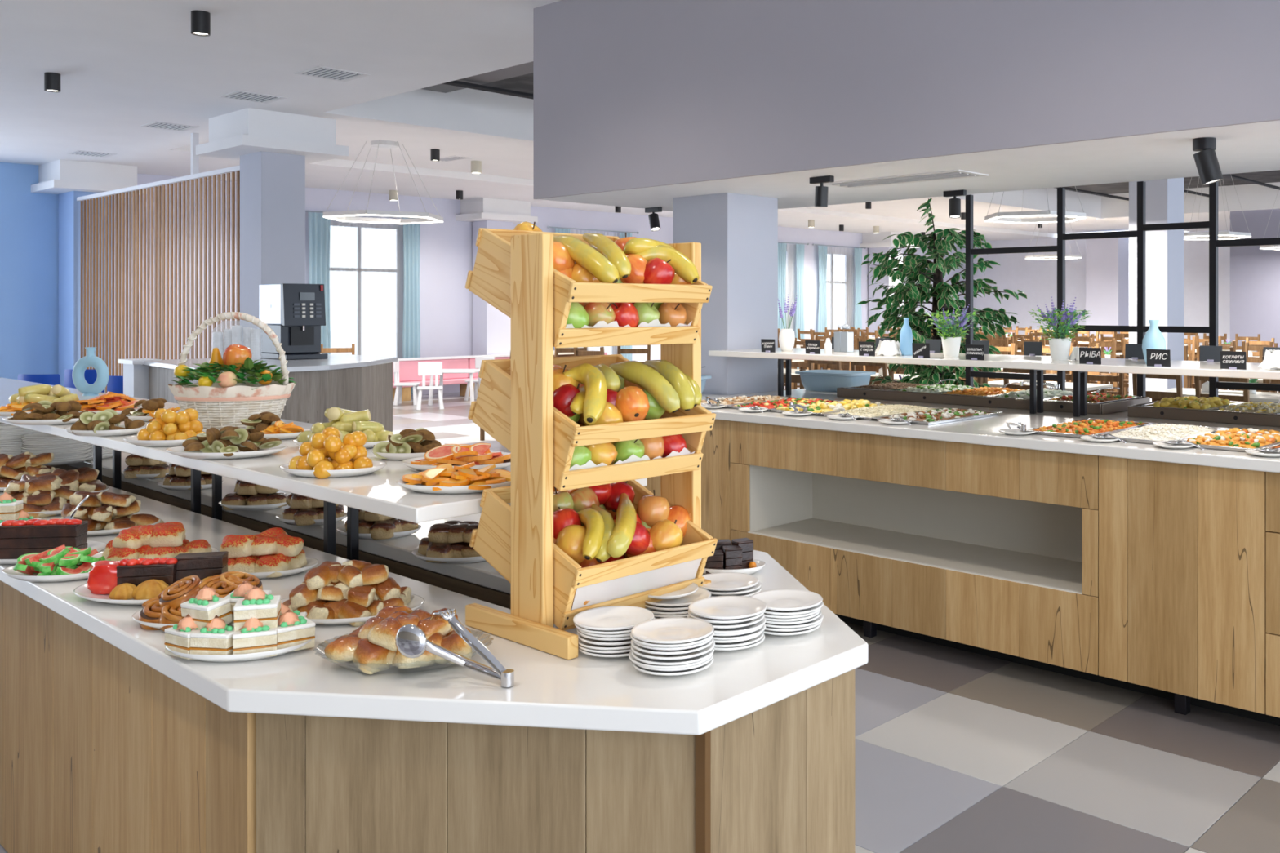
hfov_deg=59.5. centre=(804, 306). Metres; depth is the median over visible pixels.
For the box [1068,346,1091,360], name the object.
napkins
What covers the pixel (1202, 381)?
dining chair
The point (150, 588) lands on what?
choux
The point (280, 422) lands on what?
slice
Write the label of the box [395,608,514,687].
serving tongs
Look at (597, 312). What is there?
apple
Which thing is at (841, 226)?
recessed light
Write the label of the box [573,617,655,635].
saucer
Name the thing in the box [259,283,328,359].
coffee machine
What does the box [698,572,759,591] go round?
saucer
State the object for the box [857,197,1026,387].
ficus tree
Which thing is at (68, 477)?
pastry
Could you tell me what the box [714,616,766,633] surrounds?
saucer
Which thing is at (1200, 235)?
pendant
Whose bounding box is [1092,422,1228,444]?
pan
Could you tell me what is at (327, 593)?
roll
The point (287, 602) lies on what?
roll
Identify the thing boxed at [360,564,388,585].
roll
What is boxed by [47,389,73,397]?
banana piece
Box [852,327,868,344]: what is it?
dining chair
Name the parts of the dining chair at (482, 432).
leg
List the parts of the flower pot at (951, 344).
pot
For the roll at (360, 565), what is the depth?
2.51 m
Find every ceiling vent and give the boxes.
[66,150,115,157]
[140,121,199,131]
[218,90,287,103]
[294,66,370,81]
[440,155,472,161]
[822,169,988,187]
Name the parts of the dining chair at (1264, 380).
post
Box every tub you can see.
[701,374,711,393]
[795,369,875,391]
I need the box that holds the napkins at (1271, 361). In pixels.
[1257,349,1279,369]
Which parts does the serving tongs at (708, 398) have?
arm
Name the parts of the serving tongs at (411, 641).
arm, arm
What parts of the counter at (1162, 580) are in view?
leg, leg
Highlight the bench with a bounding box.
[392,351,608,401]
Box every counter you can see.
[0,464,854,852]
[644,419,1279,725]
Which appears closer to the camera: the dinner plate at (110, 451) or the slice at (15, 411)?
the slice at (15, 411)
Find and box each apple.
[222,344,252,371]
[512,222,542,231]
[553,240,574,271]
[553,364,561,368]
[553,364,578,391]
[553,383,580,417]
[553,486,578,493]
[553,487,573,511]
[553,506,581,538]
[555,524,586,564]
[559,267,572,278]
[565,302,589,328]
[568,413,581,422]
[569,445,591,467]
[570,487,599,511]
[570,588,589,610]
[571,262,600,282]
[577,413,585,425]
[578,302,589,306]
[578,557,599,568]
[582,504,605,525]
[583,302,615,326]
[583,400,622,426]
[585,442,617,465]
[588,483,612,505]
[600,554,625,564]
[604,480,635,511]
[605,508,616,518]
[606,388,617,406]
[610,302,639,327]
[613,232,637,256]
[613,439,644,463]
[613,514,642,524]
[617,374,624,391]
[620,253,648,284]
[624,378,644,390]
[625,521,650,555]
[626,528,656,557]
[633,302,659,324]
[636,489,669,527]
[640,436,664,459]
[640,520,651,528]
[643,257,675,284]
[643,389,665,419]
[649,519,683,551]
[650,302,662,309]
[657,302,687,326]
[662,434,687,457]
[667,505,690,538]
[671,271,691,284]
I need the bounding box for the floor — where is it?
[0,368,1279,852]
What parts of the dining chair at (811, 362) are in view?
post, post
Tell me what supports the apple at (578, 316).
in the crate at (490, 280)
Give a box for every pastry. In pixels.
[0,453,13,466]
[0,466,28,479]
[0,478,8,487]
[3,488,19,494]
[4,454,35,469]
[4,477,20,482]
[5,480,25,492]
[10,490,31,500]
[15,464,46,473]
[17,451,33,455]
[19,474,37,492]
[21,490,55,506]
[22,502,50,518]
[24,478,60,493]
[25,453,54,466]
[26,466,50,475]
[29,489,58,497]
[32,471,60,476]
[37,474,62,483]
[40,497,66,516]
[43,464,54,471]
[51,468,66,473]
[53,486,76,499]
[57,469,79,485]
[60,485,75,490]
[61,502,76,516]
[64,480,79,491]
[68,506,88,519]
[69,493,102,506]
[73,491,100,494]
[76,466,98,484]
[78,479,107,492]
[80,506,96,518]
[80,518,98,530]
[90,506,111,522]
[94,520,107,530]
[96,503,109,507]
[97,491,136,506]
[97,505,114,521]
[104,519,137,529]
[106,515,129,524]
[111,500,141,519]
[127,513,164,525]
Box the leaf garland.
[173,356,296,390]
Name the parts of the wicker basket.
fabric trim, handle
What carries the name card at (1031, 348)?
on the shelf at (1036, 365)
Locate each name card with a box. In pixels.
[760,338,775,352]
[804,340,820,354]
[831,337,834,349]
[858,341,875,355]
[875,337,890,351]
[911,342,929,358]
[924,338,941,352]
[964,344,984,359]
[972,340,989,354]
[1023,341,1042,355]
[1079,346,1101,364]
[1124,343,1144,359]
[1146,349,1170,367]
[1200,345,1222,361]
[1220,351,1246,369]
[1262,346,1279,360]
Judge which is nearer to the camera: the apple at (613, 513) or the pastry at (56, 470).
the apple at (613, 513)
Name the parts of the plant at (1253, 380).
pot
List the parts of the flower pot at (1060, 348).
pot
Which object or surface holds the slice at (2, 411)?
on the platter at (3, 414)
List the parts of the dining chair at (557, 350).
post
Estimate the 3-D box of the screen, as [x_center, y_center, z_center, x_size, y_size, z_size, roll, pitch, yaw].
[-7.578,-0.183,12.777,5.050,3.400,0.080,0,0,41]
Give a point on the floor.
(957, 750)
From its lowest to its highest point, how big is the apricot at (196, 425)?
0.047 m
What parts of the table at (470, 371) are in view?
leg, leg, leg, leg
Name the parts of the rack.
post, post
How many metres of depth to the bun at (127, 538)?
2.94 m
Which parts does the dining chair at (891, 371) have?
post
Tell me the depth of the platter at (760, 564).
2.84 m
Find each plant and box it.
[1103,346,1111,358]
[1248,378,1259,393]
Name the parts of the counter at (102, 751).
panel, corner post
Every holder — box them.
[834,324,853,351]
[878,367,888,376]
[1201,381,1208,392]
[1248,351,1253,356]
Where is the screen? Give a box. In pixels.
[76,133,239,393]
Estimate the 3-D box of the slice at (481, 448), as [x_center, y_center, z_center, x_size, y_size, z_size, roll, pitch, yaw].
[-0.872,0.385,2.937,0.045,0.034,0.087,0,0,2]
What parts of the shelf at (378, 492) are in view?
post, post, post, post, post, post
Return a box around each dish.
[314,630,493,673]
[701,395,793,404]
[734,397,835,408]
[775,399,884,413]
[854,382,925,390]
[885,408,988,422]
[897,383,973,392]
[942,386,1025,395]
[997,388,1073,398]
[1033,419,1146,435]
[1051,392,1134,403]
[1149,395,1231,408]
[1183,427,1279,448]
[1216,401,1279,413]
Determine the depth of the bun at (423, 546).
3.04 m
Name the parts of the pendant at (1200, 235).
rail, rail, rail, rail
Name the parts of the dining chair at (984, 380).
post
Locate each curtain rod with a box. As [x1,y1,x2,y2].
[305,209,416,218]
[546,225,639,234]
[777,241,808,244]
[812,243,866,248]
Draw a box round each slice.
[0,407,10,410]
[0,409,13,415]
[4,407,19,412]
[5,404,20,407]
[10,404,26,409]
[13,564,33,575]
[17,552,39,564]
[24,549,51,564]
[26,564,39,573]
[27,560,44,567]
[36,564,59,576]
[38,561,55,572]
[39,547,69,563]
[47,546,72,555]
[50,564,76,575]
[53,544,65,549]
[53,555,82,564]
[55,566,84,575]
[58,547,83,565]
[65,546,91,555]
[75,562,91,573]
[76,399,98,403]
[79,407,93,411]
[80,555,102,563]
[81,404,97,408]
[82,407,104,411]
[86,548,97,556]
[87,393,106,399]
[87,399,106,404]
[93,401,105,407]
[94,404,111,409]
[98,393,125,399]
[100,395,114,399]
[104,398,125,404]
[106,391,135,400]
[108,402,121,408]
[113,397,129,404]
[115,400,139,409]
[142,408,155,413]
[148,411,154,417]
[173,407,180,411]
[260,429,279,434]
[265,423,284,431]
[265,427,275,431]
[266,423,295,429]
[274,420,295,432]
[275,425,303,432]
[278,427,297,438]
[402,474,422,484]
[405,480,424,484]
[410,458,425,465]
[412,473,422,479]
[419,459,451,465]
[422,466,447,481]
[424,444,461,460]
[425,475,448,483]
[426,482,439,485]
[427,455,451,465]
[431,462,444,466]
[432,483,441,490]
[435,458,468,465]
[435,463,454,478]
[439,477,470,487]
[440,471,452,475]
[450,444,486,453]
[450,471,467,479]
[451,453,492,461]
[453,451,478,458]
[453,465,478,471]
[457,468,477,479]
[459,462,475,467]
[465,452,493,465]
[466,475,488,480]
[468,443,491,454]
[468,479,493,489]
[474,471,497,484]
[475,457,503,464]
[475,464,495,473]
[475,471,493,477]
[485,478,505,484]
[487,472,500,476]
[488,469,511,481]
[489,453,511,462]
[492,452,502,457]
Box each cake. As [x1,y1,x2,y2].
[0,492,23,520]
[0,518,88,559]
[16,509,41,520]
[116,557,177,586]
[164,613,199,659]
[174,551,228,581]
[180,585,232,630]
[189,615,235,659]
[224,580,271,622]
[232,617,277,657]
[233,585,280,631]
[276,609,315,652]
[280,602,306,617]
[705,550,723,573]
[715,538,731,550]
[721,545,742,569]
[731,537,753,568]
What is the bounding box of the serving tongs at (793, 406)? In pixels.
[789,402,808,413]
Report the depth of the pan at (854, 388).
6.34 m
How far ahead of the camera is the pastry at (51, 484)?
3.68 m
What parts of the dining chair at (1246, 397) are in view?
post, post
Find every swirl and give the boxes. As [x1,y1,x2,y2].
[137,595,162,630]
[157,575,202,608]
[158,604,182,631]
[198,573,241,597]
[218,571,262,590]
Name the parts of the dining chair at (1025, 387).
post, post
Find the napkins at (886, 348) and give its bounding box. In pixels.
[875,339,902,355]
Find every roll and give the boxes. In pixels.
[282,599,297,611]
[288,583,317,608]
[297,600,326,615]
[304,564,332,590]
[306,604,333,623]
[315,586,343,601]
[317,560,341,567]
[317,582,336,601]
[324,599,346,618]
[328,564,346,582]
[333,582,350,599]
[337,564,363,587]
[337,600,371,626]
[341,560,372,570]
[345,586,375,607]
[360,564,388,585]
[363,584,378,599]
[365,600,383,616]
[375,576,400,600]
[382,596,408,608]
[400,586,411,604]
[400,592,406,602]
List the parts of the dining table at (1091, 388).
leg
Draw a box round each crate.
[465,227,712,348]
[467,354,715,491]
[469,480,717,631]
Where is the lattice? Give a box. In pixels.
[965,181,1279,397]
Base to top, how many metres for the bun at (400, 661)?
0.056 m
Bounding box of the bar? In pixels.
[117,354,397,431]
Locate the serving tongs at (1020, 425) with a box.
[1005,422,1026,431]
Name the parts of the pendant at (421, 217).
rail, rail, rail, ceiling plate, rail, rail, rail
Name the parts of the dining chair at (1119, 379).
post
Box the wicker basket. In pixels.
[168,311,296,428]
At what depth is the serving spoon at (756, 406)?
5.47 m
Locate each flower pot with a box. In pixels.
[923,304,976,356]
[1029,296,1092,359]
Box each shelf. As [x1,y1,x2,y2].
[0,377,647,559]
[708,347,1279,417]
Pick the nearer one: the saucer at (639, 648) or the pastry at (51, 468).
the saucer at (639, 648)
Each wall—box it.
[0,162,58,379]
[114,173,965,395]
[973,230,1230,348]
[1230,208,1279,351]
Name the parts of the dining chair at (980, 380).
post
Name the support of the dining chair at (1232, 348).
on the floor
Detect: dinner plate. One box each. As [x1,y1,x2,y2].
[0,422,11,426]
[0,425,17,427]
[0,426,24,430]
[0,428,30,431]
[0,429,34,433]
[0,431,39,435]
[0,431,41,436]
[0,435,22,438]
[0,437,22,440]
[0,439,22,443]
[0,441,22,444]
[0,444,22,447]
[0,446,22,448]
[0,448,21,450]
[0,449,22,453]
[0,451,21,453]
[5,453,21,455]
[21,436,68,440]
[21,444,91,450]
[21,444,92,452]
[21,448,92,455]
[22,432,64,439]
[22,439,75,442]
[22,440,78,444]
[22,441,84,446]
[22,443,88,448]
[22,447,90,453]
[44,456,92,466]
[52,453,91,461]
[53,450,90,457]
[53,452,92,458]
[86,449,112,453]
[87,453,112,460]
[88,448,111,452]
[89,451,112,456]
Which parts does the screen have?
rail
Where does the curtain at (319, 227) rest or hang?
hanging from the curtain rod at (305, 210)
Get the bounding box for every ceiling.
[0,0,1279,240]
[199,115,1128,234]
[421,61,1279,200]
[539,120,1279,211]
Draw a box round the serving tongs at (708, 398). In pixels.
[705,395,719,406]
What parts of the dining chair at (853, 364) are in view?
post, post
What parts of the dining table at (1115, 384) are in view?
leg, leg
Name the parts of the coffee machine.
door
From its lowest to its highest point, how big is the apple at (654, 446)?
0.082 m
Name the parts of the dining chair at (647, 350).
post, post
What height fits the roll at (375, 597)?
0.041 m
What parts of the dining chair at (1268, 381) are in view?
post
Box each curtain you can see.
[307,212,330,354]
[402,217,420,394]
[555,228,570,348]
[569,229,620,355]
[619,232,631,360]
[777,243,786,330]
[785,244,796,337]
[795,244,804,368]
[817,245,827,336]
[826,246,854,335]
[853,248,862,336]
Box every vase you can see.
[71,346,109,395]
[777,294,797,351]
[899,317,912,355]
[1142,320,1165,364]
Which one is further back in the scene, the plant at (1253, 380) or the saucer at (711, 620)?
the plant at (1253, 380)
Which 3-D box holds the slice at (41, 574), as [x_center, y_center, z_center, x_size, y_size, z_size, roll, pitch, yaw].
[-1.923,0.672,2.808,0.036,0.032,0.068,0,0,-13]
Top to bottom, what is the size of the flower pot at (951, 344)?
0.271 m
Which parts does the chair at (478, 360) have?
leg, seat, leg, backrest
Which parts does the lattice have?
post, rail, rail, post, rail, rail, post, rail, rail, post, rail, rail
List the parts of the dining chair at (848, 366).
post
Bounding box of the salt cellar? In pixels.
[824,337,831,354]
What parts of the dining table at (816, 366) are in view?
leg, leg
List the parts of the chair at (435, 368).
leg, seat, backrest, leg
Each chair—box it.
[17,373,60,385]
[64,368,104,392]
[106,375,123,394]
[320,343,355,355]
[393,359,422,405]
[415,361,444,409]
[464,356,494,400]
[480,350,511,440]
[554,346,586,356]
[573,346,604,355]
[617,345,650,364]
[777,338,799,389]
[783,359,813,390]
[783,368,805,388]
[793,337,814,389]
[797,328,824,369]
[800,333,833,368]
[800,338,831,388]
[803,342,830,369]
[808,360,841,369]
[811,329,829,342]
[823,332,844,370]
[824,327,840,332]
[824,361,851,370]
[840,348,865,371]
[841,329,858,342]
[842,334,858,370]
[844,328,859,345]
[850,361,888,383]
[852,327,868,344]
[853,333,878,373]
[857,337,875,348]
[860,329,877,372]
[875,332,897,373]
[877,325,892,337]
[888,364,928,382]
[944,368,982,385]
[949,367,987,386]
[960,377,998,381]
[976,337,1008,378]
[982,333,1003,378]
[986,332,1005,346]
[990,335,1013,353]
[995,342,1014,355]
[1002,327,1017,339]
[1003,325,1012,337]
[1003,368,1046,390]
[1012,332,1033,347]
[1014,337,1039,379]
[1016,325,1031,335]
[1020,336,1055,382]
[1025,328,1042,339]
[1029,330,1049,345]
[1034,329,1053,342]
[1041,347,1053,382]
[1041,352,1073,382]
[1042,346,1057,382]
[1065,334,1093,373]
[1069,331,1078,346]
[1069,342,1111,391]
[1071,331,1089,342]
[1072,333,1102,382]
[1086,354,1124,395]
[1087,338,1116,383]
[1088,337,1128,384]
[1096,331,1114,341]
[1100,333,1124,373]
[1110,339,1128,395]
[1114,331,1128,346]
[1114,332,1128,346]
[1120,332,1128,342]
[1121,338,1128,395]
[1132,373,1182,399]
[1183,333,1197,360]
[1183,335,1191,359]
[1183,336,1195,388]
[1183,345,1188,388]
[1191,341,1234,390]
[1194,333,1226,383]
[1195,335,1221,360]
[1195,376,1249,402]
[1198,346,1235,390]
[1201,358,1247,391]
[1204,340,1235,351]
[1235,333,1260,356]
[1235,342,1277,392]
[1241,341,1279,392]
[1245,337,1274,355]
[1257,349,1262,391]
[1262,355,1279,391]
[1265,378,1279,392]
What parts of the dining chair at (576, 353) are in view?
post, post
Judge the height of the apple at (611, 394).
0.084 m
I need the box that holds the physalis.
[748,561,756,568]
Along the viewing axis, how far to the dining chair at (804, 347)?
14.69 m
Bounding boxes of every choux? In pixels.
[108,582,136,599]
[131,579,168,599]
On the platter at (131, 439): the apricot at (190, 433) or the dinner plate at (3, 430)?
the apricot at (190, 433)
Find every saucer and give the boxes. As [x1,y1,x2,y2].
[573,605,653,631]
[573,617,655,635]
[576,628,631,640]
[576,631,631,645]
[577,628,631,637]
[577,638,631,650]
[577,644,631,653]
[577,647,630,657]
[628,650,713,668]
[630,629,715,647]
[630,640,715,660]
[631,617,714,644]
[631,637,713,654]
[631,647,714,665]
[631,657,713,675]
[632,635,713,650]
[635,654,713,671]
[644,586,711,607]
[644,604,688,611]
[645,608,688,615]
[648,582,698,599]
[653,613,688,617]
[687,609,764,623]
[687,613,764,628]
[688,595,767,619]
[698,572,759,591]
[701,404,726,408]
[706,581,761,595]
[711,586,761,596]
[712,623,765,639]
[713,625,763,636]
[713,633,760,643]
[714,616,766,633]
[714,631,764,648]
[714,635,764,650]
[737,407,768,412]
[750,588,822,611]
[763,623,821,635]
[764,600,823,615]
[764,607,822,618]
[764,610,820,622]
[764,613,823,628]
[764,619,822,631]
[765,611,821,625]
[782,410,813,416]
[826,414,858,420]
[878,418,911,424]
[998,428,1035,435]
[1080,435,1118,442]
[1152,440,1194,448]
[1244,448,1279,457]
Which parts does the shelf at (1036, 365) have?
post, post, post, post, post, post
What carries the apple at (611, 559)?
in the crate at (628, 581)
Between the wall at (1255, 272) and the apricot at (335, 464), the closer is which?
the apricot at (335, 464)
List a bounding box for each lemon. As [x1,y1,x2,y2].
[173,364,190,378]
[197,376,213,386]
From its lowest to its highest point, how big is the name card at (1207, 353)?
0.074 m
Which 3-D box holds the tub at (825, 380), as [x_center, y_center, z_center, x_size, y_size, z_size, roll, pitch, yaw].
[0.193,0.469,6.928,0.477,0.117,0.333,0,0,35]
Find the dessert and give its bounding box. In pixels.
[87,560,119,595]
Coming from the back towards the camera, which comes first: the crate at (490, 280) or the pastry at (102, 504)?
the pastry at (102, 504)
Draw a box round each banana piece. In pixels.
[8,393,25,403]
[17,384,52,396]
[24,393,57,403]
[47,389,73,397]
[50,394,79,403]
[51,384,71,397]
[297,431,315,442]
[311,422,324,433]
[322,422,333,428]
[324,408,355,417]
[326,407,345,422]
[330,421,352,432]
[337,409,371,422]
[339,431,350,442]
[351,421,384,433]
[363,429,378,442]
[375,429,393,441]
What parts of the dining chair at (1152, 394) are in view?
post, post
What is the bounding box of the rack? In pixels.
[465,233,711,659]
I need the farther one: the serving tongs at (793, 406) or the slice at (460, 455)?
the serving tongs at (793, 406)
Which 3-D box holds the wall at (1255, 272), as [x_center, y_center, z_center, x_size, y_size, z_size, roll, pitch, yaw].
[13.685,-0.183,17.313,13.814,3.400,0.100,0,0,41]
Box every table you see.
[427,368,481,404]
[553,350,573,356]
[783,359,820,389]
[783,368,807,390]
[831,364,901,373]
[868,373,956,385]
[964,368,1027,379]
[987,379,1113,393]
[1008,350,1050,355]
[1045,342,1088,346]
[1046,370,1118,391]
[1099,346,1121,352]
[1103,352,1188,391]
[1151,387,1279,403]
[1188,376,1263,391]
[1191,348,1255,357]
[1220,378,1262,391]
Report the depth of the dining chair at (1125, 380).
16.02 m
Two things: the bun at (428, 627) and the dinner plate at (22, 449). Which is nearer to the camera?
the bun at (428, 627)
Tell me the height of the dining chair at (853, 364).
1.030 m
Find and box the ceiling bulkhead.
[533,0,1279,199]
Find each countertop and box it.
[0,452,868,735]
[701,388,1279,472]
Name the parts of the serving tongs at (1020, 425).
arm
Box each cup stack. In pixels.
[213,332,222,359]
[224,328,231,351]
[231,325,241,345]
[243,327,253,349]
[250,328,260,361]
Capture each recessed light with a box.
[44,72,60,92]
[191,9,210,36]
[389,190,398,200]
[430,148,439,161]
[456,190,462,199]
[471,160,481,173]
[615,206,621,213]
[808,219,814,227]
[839,224,844,231]
[865,201,871,208]
[873,226,879,233]
[960,212,965,219]
[1037,222,1042,227]
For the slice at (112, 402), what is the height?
0.036 m
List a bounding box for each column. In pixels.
[31,159,146,392]
[195,107,348,345]
[455,197,537,355]
[672,192,777,395]
[859,231,919,337]
[1085,237,1128,341]
[1128,177,1183,402]
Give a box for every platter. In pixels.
[0,410,56,417]
[0,487,6,491]
[0,540,106,564]
[2,417,79,425]
[2,559,106,582]
[27,510,62,515]
[64,424,146,435]
[66,405,142,414]
[73,582,149,605]
[86,518,160,536]
[90,486,109,492]
[91,546,217,557]
[121,471,168,479]
[123,435,186,446]
[125,413,152,421]
[132,610,176,629]
[156,480,223,490]
[164,639,311,662]
[165,444,287,458]
[217,501,287,511]
[248,428,311,439]
[248,556,318,578]
[275,511,346,525]
[279,460,386,477]
[280,593,424,625]
[292,439,389,448]
[336,524,422,539]
[371,449,425,460]
[395,478,511,493]
[401,457,511,471]
[411,548,485,564]
[702,559,765,574]
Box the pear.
[208,347,224,372]
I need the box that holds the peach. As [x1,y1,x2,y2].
[217,371,237,387]
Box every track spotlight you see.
[644,206,662,231]
[809,175,834,207]
[943,189,966,218]
[1192,137,1223,185]
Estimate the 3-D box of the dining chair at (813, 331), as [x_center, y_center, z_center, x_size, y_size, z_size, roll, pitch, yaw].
[0.209,1.002,22.775,0.420,1.030,0.465,0,0,37]
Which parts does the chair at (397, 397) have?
leg, backrest, leg, seat, leg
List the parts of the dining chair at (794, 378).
post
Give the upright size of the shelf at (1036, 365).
0.268 m
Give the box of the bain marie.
[1127,401,1279,426]
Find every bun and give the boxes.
[102,539,113,559]
[106,547,140,560]
[108,546,116,555]
[111,528,143,549]
[118,524,142,535]
[123,466,141,478]
[124,453,142,466]
[137,524,155,546]
[138,465,152,474]
[138,545,151,558]
[142,457,159,465]
[142,546,177,559]
[148,525,185,547]
[149,463,168,477]
[160,521,186,539]
[163,474,177,485]
[168,463,175,475]
[169,475,188,485]
[174,465,191,476]
[174,546,191,555]
[181,538,189,546]
[182,539,212,553]
[185,476,205,488]
[200,471,210,474]
[202,473,212,484]
[219,534,257,558]
[221,493,245,510]
[227,557,235,571]
[229,556,257,573]
[234,480,239,492]
[236,480,257,495]
[244,494,251,505]
[246,493,267,505]
[248,555,259,559]
[251,536,277,555]
[253,533,265,537]
[253,555,288,577]
[254,484,279,493]
[257,553,292,569]
[259,527,288,537]
[266,493,287,506]
[275,533,303,556]
[282,507,300,523]
[285,493,293,506]
[289,493,311,508]
[290,549,306,569]
[293,507,319,525]
[311,497,324,507]
[315,507,324,519]
[323,506,344,521]
[324,634,361,662]
[349,625,363,635]
[352,638,390,674]
[357,616,384,639]
[358,509,364,519]
[358,519,373,533]
[364,511,388,521]
[367,617,402,651]
[368,520,395,539]
[375,605,412,618]
[386,610,410,617]
[386,649,395,665]
[389,519,403,532]
[391,648,435,668]
[395,614,420,626]
[396,518,417,533]
[408,608,431,620]
[417,537,429,555]
[417,616,451,639]
[426,542,453,563]
[427,523,452,542]
[427,632,447,664]
[431,608,457,631]
[440,631,472,663]
[444,520,462,524]
[446,523,469,542]
[446,627,471,635]
[450,542,466,557]
[456,520,479,524]
[461,542,480,557]
[462,524,478,542]
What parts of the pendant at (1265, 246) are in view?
rail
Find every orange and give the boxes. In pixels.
[256,369,272,385]
[615,386,649,422]
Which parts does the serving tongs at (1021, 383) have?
arm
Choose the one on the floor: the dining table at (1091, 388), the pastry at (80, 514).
the dining table at (1091, 388)
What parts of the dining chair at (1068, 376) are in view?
post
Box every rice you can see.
[831,404,934,417]
[1111,423,1217,440]
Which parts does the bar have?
white panel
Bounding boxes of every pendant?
[322,140,443,224]
[984,186,1085,223]
[1025,216,1081,259]
[1183,173,1251,239]
[1259,186,1279,249]
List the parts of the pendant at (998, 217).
rail, rail, rail, rail, rail, rail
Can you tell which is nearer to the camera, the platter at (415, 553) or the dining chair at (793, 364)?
the platter at (415, 553)
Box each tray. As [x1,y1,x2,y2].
[836,384,1150,414]
[1047,397,1139,404]
[1176,440,1244,451]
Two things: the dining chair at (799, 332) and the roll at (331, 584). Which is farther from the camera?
the dining chair at (799, 332)
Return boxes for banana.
[553,235,619,283]
[562,363,607,424]
[569,386,585,413]
[577,507,604,559]
[582,233,631,278]
[591,504,614,562]
[594,364,621,391]
[607,493,636,557]
[608,360,679,413]
[622,238,675,254]
[635,244,699,283]
[644,360,695,410]
[684,373,702,406]
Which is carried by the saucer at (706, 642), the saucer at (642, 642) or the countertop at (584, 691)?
the saucer at (642, 642)
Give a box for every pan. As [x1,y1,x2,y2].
[701,395,802,407]
[725,398,840,411]
[769,402,894,415]
[819,405,942,420]
[843,384,933,391]
[872,408,1002,425]
[887,386,979,394]
[934,389,1018,396]
[985,393,1073,399]
[1020,417,1155,437]
[1043,395,1143,404]
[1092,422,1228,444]
[1137,400,1244,410]
[1176,428,1279,451]
[1204,402,1279,415]
[1257,443,1279,453]
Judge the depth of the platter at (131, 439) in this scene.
3.38 m
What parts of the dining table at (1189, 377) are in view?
leg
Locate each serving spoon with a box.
[62,495,89,519]
[748,405,763,413]
[837,413,856,421]
[889,417,911,426]
[933,378,955,384]
[999,382,1019,388]
[1091,386,1119,392]
[1093,433,1126,444]
[1166,440,1204,451]
[1259,447,1279,452]
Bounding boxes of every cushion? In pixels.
[392,358,468,382]
[392,377,474,387]
[468,356,510,377]
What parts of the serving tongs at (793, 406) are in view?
arm, arm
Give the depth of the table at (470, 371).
16.95 m
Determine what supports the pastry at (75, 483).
on the platter at (107, 487)
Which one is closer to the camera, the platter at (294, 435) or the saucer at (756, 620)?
the saucer at (756, 620)
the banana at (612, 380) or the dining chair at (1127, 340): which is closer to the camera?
the banana at (612, 380)
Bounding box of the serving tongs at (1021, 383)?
[1019,381,1059,388]
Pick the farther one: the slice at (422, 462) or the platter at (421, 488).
the slice at (422, 462)
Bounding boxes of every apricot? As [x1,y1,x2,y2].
[137,427,150,440]
[146,420,161,433]
[149,430,166,440]
[151,417,165,426]
[154,408,167,418]
[160,409,176,423]
[163,422,177,435]
[165,431,177,439]
[173,432,188,439]
[175,410,190,424]
[177,420,190,432]
[183,429,196,437]
[184,408,198,421]
[190,419,203,432]
[288,455,301,469]
[295,455,313,470]
[298,441,311,456]
[306,448,324,466]
[309,446,326,457]
[311,432,327,448]
[312,460,333,479]
[321,426,340,437]
[323,435,342,453]
[327,442,345,459]
[331,459,338,470]
[333,448,351,463]
[335,464,352,470]
[337,461,353,469]
[342,432,356,446]
[342,444,357,458]
[351,431,367,446]
[351,445,367,460]
[353,456,373,469]
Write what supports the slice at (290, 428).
on the platter at (294, 435)
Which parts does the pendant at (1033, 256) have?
rail, rail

